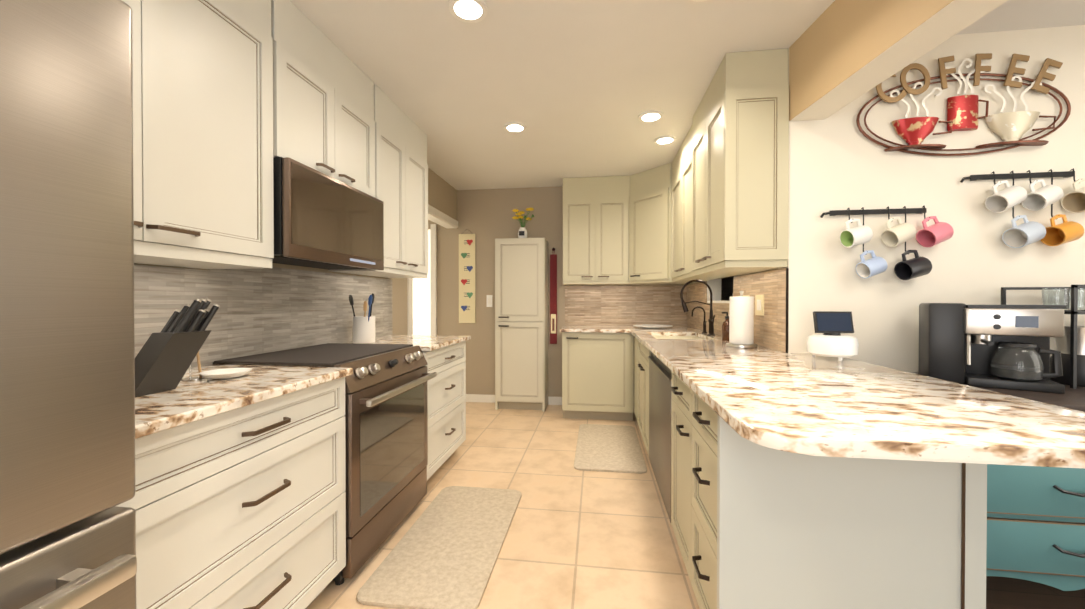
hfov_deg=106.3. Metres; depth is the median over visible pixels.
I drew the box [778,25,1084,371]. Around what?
wall
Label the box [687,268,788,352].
wall tile
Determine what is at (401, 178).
upper cabinet
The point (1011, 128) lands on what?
coffee sign
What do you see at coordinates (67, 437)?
fridge
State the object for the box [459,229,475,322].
sign
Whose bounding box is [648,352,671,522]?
dishwasher
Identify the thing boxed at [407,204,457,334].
door frame
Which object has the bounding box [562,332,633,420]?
base cabinet
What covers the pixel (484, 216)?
wall
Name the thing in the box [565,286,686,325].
wall tile
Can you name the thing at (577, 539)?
floor
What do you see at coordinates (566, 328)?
countertop
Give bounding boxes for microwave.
[271,157,383,269]
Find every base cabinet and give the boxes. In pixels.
[117,377,345,608]
[422,341,465,480]
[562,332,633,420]
[634,336,704,455]
[671,372,677,542]
[678,377,986,608]
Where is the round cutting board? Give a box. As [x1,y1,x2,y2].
[633,324,671,327]
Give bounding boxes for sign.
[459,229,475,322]
[856,53,1070,155]
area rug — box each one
[357,486,521,608]
[574,424,646,473]
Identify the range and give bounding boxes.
[213,343,436,584]
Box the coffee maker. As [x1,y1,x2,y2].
[919,303,1065,393]
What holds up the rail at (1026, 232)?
attached to the wall at (838, 160)
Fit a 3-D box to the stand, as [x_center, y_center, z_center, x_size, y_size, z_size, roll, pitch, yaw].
[2.427,0.129,1.760,0.522,0.420,0.302,0,0,8]
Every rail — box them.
[820,205,953,279]
[960,168,1084,247]
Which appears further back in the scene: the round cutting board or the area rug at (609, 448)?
the round cutting board
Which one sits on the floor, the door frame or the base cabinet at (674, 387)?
the base cabinet at (674, 387)
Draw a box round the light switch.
[487,295,491,306]
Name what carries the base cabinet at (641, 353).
on the floor
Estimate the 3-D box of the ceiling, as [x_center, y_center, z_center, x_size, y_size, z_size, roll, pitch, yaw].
[1.108,-1.356,1.162,5.410,0.060,6.915,0,0,8]
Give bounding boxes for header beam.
[789,0,1007,120]
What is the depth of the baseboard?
4.77 m
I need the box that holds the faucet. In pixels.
[680,279,714,334]
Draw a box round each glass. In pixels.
[1041,287,1081,310]
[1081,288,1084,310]
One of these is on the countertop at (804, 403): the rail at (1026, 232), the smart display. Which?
the smart display
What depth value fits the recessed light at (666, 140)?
3.30 m
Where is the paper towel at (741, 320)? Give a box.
[726,291,756,347]
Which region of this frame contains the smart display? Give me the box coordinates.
[806,311,858,360]
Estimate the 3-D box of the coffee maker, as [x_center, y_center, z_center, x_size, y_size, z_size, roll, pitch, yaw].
[1.916,0.167,1.761,0.448,0.345,0.412,0,0,8]
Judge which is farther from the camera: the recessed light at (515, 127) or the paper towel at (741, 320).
the recessed light at (515, 127)
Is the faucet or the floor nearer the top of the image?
the faucet
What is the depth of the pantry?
4.40 m
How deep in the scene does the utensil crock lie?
2.60 m
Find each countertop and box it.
[135,364,352,438]
[346,335,470,350]
[560,325,627,332]
[628,326,1084,468]
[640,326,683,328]
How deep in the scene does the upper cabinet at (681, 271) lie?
3.36 m
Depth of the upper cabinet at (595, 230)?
4.29 m
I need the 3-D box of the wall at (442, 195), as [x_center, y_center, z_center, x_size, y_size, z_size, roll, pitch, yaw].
[-1.522,-0.078,1.463,0.120,2.500,6.795,0,0,8]
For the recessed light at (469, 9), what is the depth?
1.82 m
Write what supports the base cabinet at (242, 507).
on the floor
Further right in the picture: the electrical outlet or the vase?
the electrical outlet
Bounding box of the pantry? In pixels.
[495,238,547,410]
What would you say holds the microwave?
attached to the upper cabinet at (323, 104)
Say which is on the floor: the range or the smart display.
the range
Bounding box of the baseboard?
[465,394,561,404]
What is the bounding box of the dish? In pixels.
[181,352,251,380]
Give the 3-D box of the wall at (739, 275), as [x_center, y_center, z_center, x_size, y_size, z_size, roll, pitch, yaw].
[1.505,-0.091,3.348,0.120,2.500,2.255,0,0,8]
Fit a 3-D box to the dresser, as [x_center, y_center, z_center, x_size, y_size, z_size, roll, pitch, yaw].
[2.068,0.756,1.678,1.240,0.830,0.670,0,0,8]
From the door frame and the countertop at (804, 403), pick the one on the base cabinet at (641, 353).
the countertop at (804, 403)
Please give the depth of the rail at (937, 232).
2.00 m
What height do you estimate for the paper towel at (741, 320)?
0.331 m
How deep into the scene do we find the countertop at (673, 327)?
4.05 m
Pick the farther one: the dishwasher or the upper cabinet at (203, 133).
the dishwasher
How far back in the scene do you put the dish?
1.41 m
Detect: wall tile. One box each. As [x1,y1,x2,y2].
[134,264,391,367]
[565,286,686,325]
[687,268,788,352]
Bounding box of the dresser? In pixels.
[910,372,1084,590]
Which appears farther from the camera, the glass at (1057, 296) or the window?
the window
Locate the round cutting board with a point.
(652, 326)
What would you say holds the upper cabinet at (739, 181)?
attached to the wall at (739, 275)
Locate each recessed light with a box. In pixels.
[449,0,486,22]
[504,122,525,132]
[639,110,662,122]
[654,135,675,144]
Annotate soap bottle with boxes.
[722,312,728,340]
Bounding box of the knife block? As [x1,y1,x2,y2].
[135,298,219,396]
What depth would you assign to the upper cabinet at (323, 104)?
1.97 m
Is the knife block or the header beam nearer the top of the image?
the header beam
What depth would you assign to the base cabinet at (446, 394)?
2.76 m
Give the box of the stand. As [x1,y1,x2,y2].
[1001,285,1084,388]
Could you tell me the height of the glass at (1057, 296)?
0.100 m
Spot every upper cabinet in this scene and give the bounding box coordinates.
[122,0,273,268]
[271,0,374,196]
[329,84,427,277]
[563,175,628,284]
[627,163,697,284]
[671,124,729,281]
[691,48,788,275]
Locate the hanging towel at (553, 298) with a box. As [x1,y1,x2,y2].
[550,247,556,343]
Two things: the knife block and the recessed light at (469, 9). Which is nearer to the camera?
the knife block
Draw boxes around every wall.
[134,168,456,334]
[413,224,436,334]
[428,186,733,396]
[688,268,777,284]
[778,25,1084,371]
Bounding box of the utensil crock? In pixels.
[349,293,374,343]
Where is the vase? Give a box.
[512,207,533,237]
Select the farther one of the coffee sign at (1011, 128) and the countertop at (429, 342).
the countertop at (429, 342)
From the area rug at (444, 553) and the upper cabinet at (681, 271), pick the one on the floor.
the area rug at (444, 553)
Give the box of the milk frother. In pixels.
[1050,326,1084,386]
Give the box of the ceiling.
[290,0,1084,189]
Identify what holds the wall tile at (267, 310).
attached to the wall at (442, 195)
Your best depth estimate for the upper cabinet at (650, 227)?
4.04 m
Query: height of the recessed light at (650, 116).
0.012 m
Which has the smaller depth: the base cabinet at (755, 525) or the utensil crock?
the base cabinet at (755, 525)
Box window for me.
[707,276,734,302]
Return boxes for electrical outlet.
[755,294,763,315]
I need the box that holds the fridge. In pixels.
[0,0,136,608]
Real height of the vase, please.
0.355 m
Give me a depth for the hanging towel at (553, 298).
4.64 m
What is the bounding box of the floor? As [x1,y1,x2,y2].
[307,402,1084,608]

